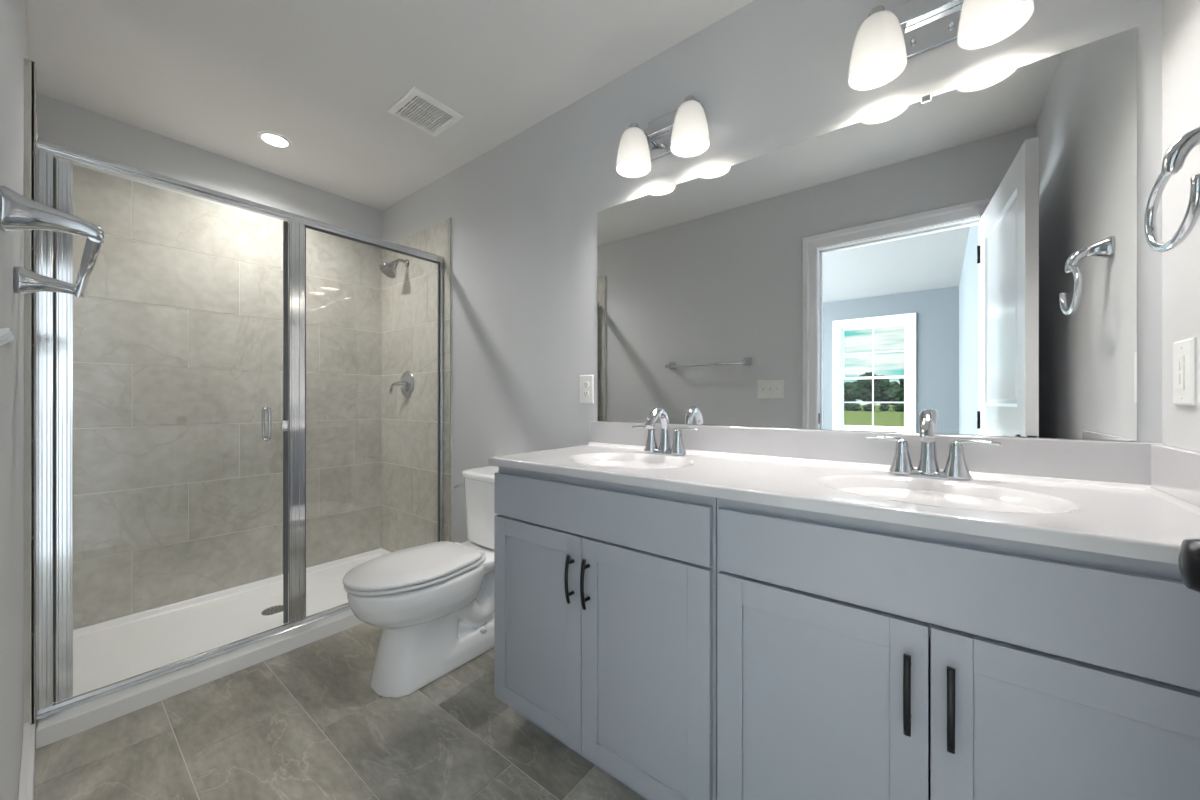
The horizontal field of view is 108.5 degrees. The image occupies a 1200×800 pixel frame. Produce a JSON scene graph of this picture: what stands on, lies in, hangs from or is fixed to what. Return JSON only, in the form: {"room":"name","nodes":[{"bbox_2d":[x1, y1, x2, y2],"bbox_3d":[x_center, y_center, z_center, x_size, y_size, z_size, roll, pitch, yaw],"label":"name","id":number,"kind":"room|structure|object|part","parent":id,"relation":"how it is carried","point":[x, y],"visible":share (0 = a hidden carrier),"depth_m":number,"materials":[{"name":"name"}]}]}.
{"room":"bathroom","nodes":[
{"label":"bathroom","id":0,"kind":"room"},
{"bbox_2d":[36,93,381,248],"bbox_3d":[-2.084,-0.070,2.450,0.120,2.540,1.623,0,0,38],"label":"wall","id":1,"kind":"structure","parent":0,"point":[60,123],"depth_m":2.26,"materials":[{"name":"paint"}]},
{"bbox_2d":[73,165,381,628],"bbox_3d":[-1.995,-0.005,2.457,0.012,2.120,1.503,0,0,38],"label":"tiled wall","id":2,"kind":"structure","parent":1,"relation":"attached to","point":[178,321],"depth_m":2.29,"materials":[{"name":"tile"}]},
{"bbox_2d":[0,0,28,799],"bbox_3d":[-1.134,-0.070,0.753,3.466,2.540,0.120,0,0,38],"label":"wall","id":3,"kind":"structure","parent":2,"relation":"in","point":[13,23],"depth_m":0.91,"materials":[{"name":"paint"}]},
{"bbox_2d":[0,327,13,345],"bbox_3d":[-0.710,-0.073,0.510,0.170,0.124,0.019,0,0,38],"label":"light switch","id":4,"kind":"object","parent":3,"relation":"attached to","point":[6,336],"visible":1,"depth_m":0.51,"materials":[{"name":"white plastic"}]},
{"bbox_3d":[-0.672,-0.075,0.485,0.006,0.016,0.011,0,0,38],"label":"lever","id":5,"kind":"part","parent":4,"relation":"part of","materials":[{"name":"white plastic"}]},
{"bbox_3d":[-0.708,-0.075,0.513,0.006,0.016,0.011,0,0,38],"label":"lever","id":6,"kind":"part","parent":4,"relation":"part of","materials":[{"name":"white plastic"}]},
{"bbox_3d":[-0.744,-0.075,0.542,0.006,0.016,0.011,0,0,38],"label":"lever","id":7,"kind":"part","parent":4,"relation":"part of","materials":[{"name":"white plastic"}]},
{"bbox_2d":[18,722,34,799],"bbox_3d":[-1.169,1.052,0.871,1.562,0.097,0.022,0,0,38],"label":"baseboard","id":8,"kind":"structure","parent":3,"relation":"attached to","point":[27,769],"depth_m":1.20,"materials":[{"name":"white wood"}]},
{"bbox_2d":[24,58,37,730],"bbox_3d":[-2.116,-0.005,1.611,0.840,2.120,0.022,0,0,38],"label":"tiled wall","id":9,"kind":"structure","parent":3,"relation":"attached to","point":[30,98],"depth_m":1.35,"materials":[{"name":"tile"}]},
{"bbox_2d":[0,185,103,297],"bbox_3d":[-1.030,-0.266,0.811,0.636,0.056,0.099,0,0,38],"label":"towel bar","id":10,"kind":"object","parent":3,"relation":"attached to","point":[17,211],"visible":1,"depth_m":0.64,"materials":[{"name":"silver metal"}]},
{"bbox_2d":[34,622,646,799],"bbox_3d":[-0.653,1.150,1.369,3.466,0.100,1.563,0,0,38],"label":"floor","id":11,"kind":"structure","parent":0,"point":[306,722],"depth_m":1.37,"materials":[{"name":"tile"}]},
{"bbox_2d":[36,548,390,748],"bbox_3d":[-1.657,1.068,2.198,0.837,0.065,1.467,0,0,38],"label":"shower pan","id":12,"kind":"object","parent":11,"relation":"on","point":[111,651],"visible":0.54,"depth_m":1.93,"materials":[{"name":"white plastic"}]},
{"bbox_2d":[36,139,443,720],"bbox_3d":[-1.393,0.092,1.992,0.101,1.894,1.469,0,0,38],"label":"shower door frame","id":13,"kind":"structure","parent":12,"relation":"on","point":[54,162],"depth_m":1.47,"materials":[{"name":"metal"}]},
{"bbox_3d":[-1.393,1.026,1.992,0.044,0.028,1.469,0,0,38],"label":"threshold rail","id":14,"kind":"part","parent":13,"relation":"part of","materials":[{"name":"metal"}]},
{"bbox_3d":[-1.393,-0.835,1.992,0.038,0.040,1.469,0,0,38],"label":"header rail","id":15,"kind":"part","parent":13,"relation":"part of","materials":[{"name":"metal"}]},
{"bbox_3d":[-1.466,0.102,1.899,0.101,0.152,0.020,0,0,38],"label":"pull handle","id":16,"kind":"part","parent":13,"relation":"part of","materials":[{"name":"silver metal"}]},
{"bbox_3d":[-1.396,0.098,1.987,0.034,1.830,0.061,0,0,38],"label":"post","id":17,"kind":"part","parent":13,"relation":"part of","materials":[{"name":"metal"}]},
{"bbox_2d":[343,466,498,697],"bbox_3d":[-0.674,0.721,1.865,0.418,0.758,0.792,0,0,38],"label":"toilet","id":18,"kind":"object","parent":11,"relation":"on","point":[432,604],"visible":0.84,"depth_m":1.70,"materials":[{"name":"ceramic"}]},
{"bbox_3d":[-0.757,0.662,1.744,0.380,0.020,0.500,0,0,38],"label":"lid","id":19,"kind":"part","parent":18,"relation":"part of","materials":[{"name":"plastic"}]},
{"bbox_3d":[-0.748,0.683,1.756,0.374,0.014,0.521,0,0,38],"label":"seat","id":20,"kind":"part","parent":18,"relation":"part of","materials":[{"name":"plastic"}]},
{"bbox_3d":[-0.666,0.896,1.860,0.364,0.408,0.765,0,0,38],"label":"bowl","id":21,"kind":"part","parent":18,"relation":"part of","materials":[{"name":"white ceramic"}]},
{"bbox_3d":[-0.492,0.358,2.083,0.400,0.032,0.223,0,0,38],"label":"tank lid","id":22,"kind":"part","parent":18,"relation":"part of","materials":[{"name":"white ceramic"}]},
{"bbox_3d":[-0.490,0.530,2.086,0.380,0.309,0.209,0,0,38],"label":"tank","id":23,"kind":"part","parent":18,"relation":"part of","materials":[{"name":"white ceramic"}]},
{"bbox_2d":[494,466,716,799],"bbox_3d":[0.103,0.658,1.409,0.774,0.885,0.564,0,0,38],"label":"vanity cabinet","id":24,"kind":"object","parent":11,"relation":"on","point":[605,593],"visible":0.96,"depth_m":1.15,"materials":[{"name":"grey paint"}]},
{"bbox_3d":[-0.199,0.691,1.341,0.382,0.608,0.018,0,0,38],"label":"door","id":25,"kind":"part","parent":24,"relation":"part of","materials":[{"name":"grey paint"}]},
{"bbox_3d":[-0.087,0.503,1.221,0.011,0.136,0.033,0,0,38],"label":"handle","id":26,"kind":"part","parent":24,"relation":"part of","materials":[{"name":"black metal"}]},
{"bbox_3d":[-0.041,0.503,1.185,0.011,0.136,0.033,0,0,38],"label":"handle","id":27,"kind":"part","parent":24,"relation":"part of","materials":[{"name":"black metal"}]},
{"bbox_3d":[-0.048,0.311,1.223,0.766,0.137,0.018,0,0,38],"label":"drawer","id":28,"kind":"part","parent":24,"relation":"part of","materials":[{"name":"grey paint"}]},
{"bbox_3d":[0.104,0.691,1.104,0.382,0.608,0.018,0,0,38],"label":"door","id":29,"kind":"part","parent":24,"relation":"part of","materials":[{"name":"grey paint"}]},
{"bbox_2d":[488,421,1199,564],"bbox_3d":[0.409,0.202,1.182,1.560,0.223,0.548,0,0,38],"label":"countertop","id":30,"kind":"structure","parent":24,"relation":"on","point":[1138,500],"depth_m":0.97,"materials":[{"name":"stone"}]},
{"bbox_2d":[632,406,697,454],"bbox_3d":[0.204,0.105,1.509,0.264,0.168,0.146,0,0,38],"label":"faucet","id":31,"kind":"object","parent":30,"relation":"on","point":[651,446],"visible":1,"depth_m":1.52,"materials":[{"name":"silver metal"}]},
{"bbox_3d":[0.169,0.140,1.591,0.107,0.094,0.058,0,0,38],"label":"handle","id":32,"kind":"part","parent":31,"relation":"part of","materials":[{"name":"silver metal"}]},
{"bbox_3d":[0.203,0.104,1.508,0.049,0.165,0.145,0,0,38],"label":"spout","id":33,"kind":"part","parent":31,"relation":"part of","materials":[{"name":"silver metal"}]},
{"bbox_3d":[0.231,0.182,1.543,0.164,0.014,0.046,0,0,38],"label":"plate","id":34,"kind":"part","parent":31,"relation":"part of","materials":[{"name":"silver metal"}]},
{"bbox_3d":[0.292,0.140,1.495,0.107,0.094,0.058,0,0,38],"label":"handle","id":35,"kind":"part","parent":31,"relation":"part of","materials":[{"name":"silver metal"}]},
{"bbox_2d":[866,409,1000,479],"bbox_3d":[0.795,0.105,1.047,0.264,0.168,0.146,0,0,38],"label":"faucet","id":36,"kind":"object","parent":30,"relation":"on","point":[956,468],"visible":1,"depth_m":1.05,"materials":[{"name":"silver metal"}]},
{"bbox_3d":[0.760,0.140,1.130,0.107,0.094,0.058,0,0,38],"label":"handle","id":37,"kind":"part","parent":36,"relation":"part of","materials":[{"name":"silver metal"}]},
{"bbox_3d":[0.794,0.104,1.046,0.049,0.165,0.145,0,0,38],"label":"spout","id":38,"kind":"part","parent":36,"relation":"part of","materials":[{"name":"silver metal"}]},
{"bbox_3d":[0.822,0.182,1.081,0.164,0.014,0.046,0,0,38],"label":"plate","id":39,"kind":"part","parent":36,"relation":"part of","materials":[{"name":"silver metal"}]},
{"bbox_3d":[0.883,0.140,1.033,0.107,0.094,0.058,0,0,38],"label":"handle","id":40,"kind":"part","parent":36,"relation":"part of","materials":[{"name":"silver metal"}]},
{"bbox_2d":[717,498,1199,799],"bbox_3d":[0.713,0.658,0.932,0.772,0.885,0.564,0,0,38],"label":"vanity cabinet","id":41,"kind":"object","parent":11,"relation":"on","point":[858,658],"visible":0.98,"depth_m":0.73,"materials":[{"name":"grey paint"}]},
{"bbox_3d":[0.417,0.691,0.859,0.376,0.608,0.018,0,0,38],"label":"door","id":42,"kind":"part","parent":41,"relation":"part of","materials":[{"name":"grey paint"}]},
{"bbox_3d":[0.527,0.503,0.741,0.011,0.136,0.033,0,0,38],"label":"handle","id":43,"kind":"part","parent":41,"relation":"part of","materials":[{"name":"black metal"}]},
{"bbox_3d":[0.573,0.503,0.705,0.011,0.136,0.033,0,0,38],"label":"handle","id":44,"kind":"part","parent":41,"relation":"part of","materials":[{"name":"black metal"}]},
{"bbox_3d":[0.566,0.311,0.743,0.755,0.137,0.018,0,0,38],"label":"drawer","id":45,"kind":"part","parent":41,"relation":"part of","materials":[{"name":"grey paint"}]},
{"bbox_3d":[0.716,0.691,0.626,0.376,0.608,0.018,0,0,38],"label":"door","id":46,"kind":"part","parent":41,"relation":"part of","materials":[{"name":"grey paint"}]},
{"bbox_2d":[25,0,753,210],"bbox_3d":[-0.616,-1.390,1.416,3.706,0.100,1.683,0,0,38],"label":"ceiling","id":47,"kind":"structure","parent":0,"point":[322,76],"depth_m":1.73,"materials":[{"name":"white paint"}]},
{"bbox_2d":[257,131,291,148],"bbox_3d":[-1.672,-1.336,2.224,0.144,0.006,0.144,0,0,38],"label":"recessed light","id":48,"kind":"object","parent":47,"relation":"in","point":[275,140],"visible":1,"depth_m":2.22,"materials":[{"name":"white plastic"}]},
{"bbox_2d":[387,86,463,136],"bbox_3d":[-0.813,-1.332,2.014,0.244,0.014,0.244,0,0,38],"label":"ceiling vent","id":49,"kind":"object","parent":47,"relation":"in","point":[416,107],"visible":1,"depth_m":1.99,"materials":[{"name":"white plastic"}]},
{"bbox_2d":[382,0,1161,542],"bbox_3d":[-0.135,-0.070,2.032,3.706,2.540,0.120,0,0,38],"label":"wall","id":50,"kind":"structure","parent":0,"point":[767,76],"depth_m":1.80,"materials":[{"name":"paint"}]},
{"bbox_2d":[381,218,451,551],"bbox_3d":[-1.200,-0.005,2.781,0.840,2.120,0.012,0,0,38],"label":"tiled wall","id":51,"kind":"structure","parent":50,"relation":"attached to","point":[409,301],"depth_m":2.76,"materials":[{"name":"tile"}]},
{"bbox_2d":[379,259,408,278],"bbox_3d":[-1.309,-0.848,2.751,0.112,0.144,0.176,0,0,38],"label":"shower head","id":52,"kind":"object","parent":51,"relation":"attached to","point":[389,269],"visible":1,"depth_m":2.72,"materials":[{"name":"silver metal"}]},
{"bbox_3d":[-1.283,-0.890,2.785,0.019,0.044,0.090,0,0,38],"label":"shower arm","id":53,"kind":"part","parent":52,"relation":"part of","materials":[{"name":"silver metal"}]},
{"bbox_2d":[389,371,414,397],"bbox_3d":[-1.279,-0.105,2.784,0.176,0.176,0.080,0,0,38],"label":"shower valve","id":54,"kind":"object","parent":51,"relation":"attached to","point":[406,384],"visible":1,"depth_m":2.78,"materials":[{"name":"silver metal"}]},
{"bbox_3d":[-1.305,-0.088,2.797,0.116,0.093,0.068,0,0,38],"label":"lever","id":55,"kind":"part","parent":54,"relation":"part of","materials":[{"name":"silver metal"}]},
{"bbox_2d":[580,375,593,402],"bbox_3d":[-0.060,-0.049,1.892,0.078,0.124,0.010,0,0,38],"label":"wall outlet","id":56,"kind":"object","parent":50,"relation":"attached to","point":[586,381],"visible":1,"depth_m":1.89,"materials":[{"name":"white plastic"}]},
{"bbox_2d":[583,382,588,387],"bbox_3d":[-0.062,-0.069,1.890,0.033,0.025,0.004,0,0,38],"label":"receptacle","id":57,"kind":"object","parent":56,"relation":"attached to","point":[585,384],"depth_m":1.89,"materials":[{"name":"white plastic"}]},
{"bbox_2d":[583,391,588,396],"bbox_3d":[-0.062,-0.029,1.890,0.033,0.025,0.004,0,0,38],"label":"receptacle","id":58,"kind":"object","parent":56,"relation":"attached to","point":[585,393],"depth_m":1.89,"materials":[{"name":"white plastic"}]},
{"bbox_2d":[616,95,709,177],"bbox_3d":[0.228,-0.977,1.567,0.363,0.214,0.165,0,0,38],"label":"vanity light","id":59,"kind":"object","parent":50,"relation":"attached to","point":[682,132],"visible":1,"depth_m":1.57,"materials":[{"name":"white glass"}]},
{"bbox_3d":[0.126,-0.941,1.625,0.132,0.141,0.132,0,0,38],"label":"lamp shade","id":60,"kind":"part","parent":59,"relation":"part of","materials":[{"name":"white glass"}]},
{"bbox_3d":[0.140,-1.027,1.642,0.048,0.035,0.092,0,0,38],"label":"arm","id":61,"kind":"part","parent":59,"relation":"part of","materials":[{"name":"silver metal"}]},
{"bbox_3d":[0.275,-1.010,1.627,0.210,0.149,0.012,0,0,38],"label":"plate","id":62,"kind":"part","parent":59,"relation":"part of","materials":[{"name":"silver metal"}]},
{"bbox_3d":[0.308,-0.941,1.482,0.132,0.141,0.132,0,0,38],"label":"lamp shade","id":63,"kind":"part","parent":59,"relation":"part of","materials":[{"name":"white glass"}]},
{"bbox_3d":[0.322,-1.027,1.500,0.048,0.035,0.092,0,0,38],"label":"arm","id":64,"kind":"part","parent":59,"relation":"part of","materials":[{"name":"silver metal"}]},
{"bbox_2d":[598,27,1136,440],"bbox_3d":[0.576,-0.364,1.394,1.488,0.905,0.009,0,0,38],"label":"wall mirror","id":65,"kind":"object","parent":50,"relation":"attached to","point":[967,255],"visible":1,"depth_m":1.19,"materials":[{"name":"white mirror"}]},
{"bbox_2d":[591,421,1164,484],"bbox_3d":[0.576,0.152,1.386,1.548,0.124,0.021,0,0,38],"label":"backsplash","id":66,"kind":"structure","parent":50,"relation":"attached to","point":[1090,460],"depth_m":1.16,"materials":[{"name":"stone"}]},
{"bbox_2d":[848,0,1033,90],"bbox_3d":[0.836,-0.977,1.091,0.363,0.214,0.165,0,0,38],"label":"vanity light","id":67,"kind":"object","parent":50,"relation":"attached to","point":[884,42],"visible":1,"depth_m":1.11,"materials":[{"name":"white glass"}]},
{"bbox_3d":[0.735,-0.956,1.149,0.060,0.110,0.060,0,0,38],"label":"bulb","id":68,"kind":"part","parent":67,"relation":"part of","materials":[{"name":"white glass"}]},
{"bbox_3d":[0.749,-1.027,1.166,0.048,0.035,0.092,0,0,38],"label":"arm","id":69,"kind":"part","parent":67,"relation":"part of","materials":[{"name":"silver metal"}]},
{"bbox_3d":[0.735,-0.941,1.149,0.132,0.141,0.132,0,0,38],"label":"lamp shade","id":70,"kind":"part","parent":67,"relation":"part of","materials":[{"name":"white glass"}]},
{"bbox_3d":[0.883,-1.010,1.151,0.210,0.149,0.012,0,0,38],"label":"plate","id":71,"kind":"part","parent":67,"relation":"part of","materials":[{"name":"silver metal"}]},
{"bbox_3d":[0.917,-0.956,1.006,0.060,0.110,0.060,0,0,38],"label":"bulb","id":72,"kind":"part","parent":67,"relation":"part of","materials":[{"name":"white glass"}]},
{"bbox_3d":[0.917,-0.941,1.006,0.132,0.141,0.132,0,0,38],"label":"lamp shade","id":73,"kind":"part","parent":67,"relation":"part of","materials":[{"name":"white glass"}]},
{"bbox_2d":[1162,0,1199,450],"bbox_3d":[0.741,-0.070,0.241,0.120,2.540,1.623,0,0,38],"label":"wall","id":74,"kind":"structure","parent":0,"point":[1180,18],"depth_m":0.86,"materials":[{"name":"paint"}]},
{"bbox_2d":[1144,127,1199,251],"bbox_3d":[0.946,-0.345,0.673,0.089,0.203,0.194,0,0,38],"label":"towel ring","id":75,"kind":"object","parent":74,"relation":"attached to","point":[1174,159],"visible":1,"depth_m":0.69,"materials":[{"name":"silver metal"}]},
{"bbox_2d":[1173,337,1196,405],"bbox_3d":[1.120,-0.054,0.832,0.010,0.126,0.084,0,0,38],"label":"wall control","id":76,"kind":"object","parent":74,"relation":"attached to","point":[1184,351],"visible":1,"depth_m":0.82,"materials":[{"name":"white plastic"}]},
{"bbox_2d":[1178,539,1199,592],"bbox_3d":[0.390,0.079,0.141,0.138,2.018,0.812,0,0,44],"label":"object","id":77,"kind":"structure","parent":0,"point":[1189,555],"depth_m":0.41,"materials":[{"name":"black metal"}]}
]}

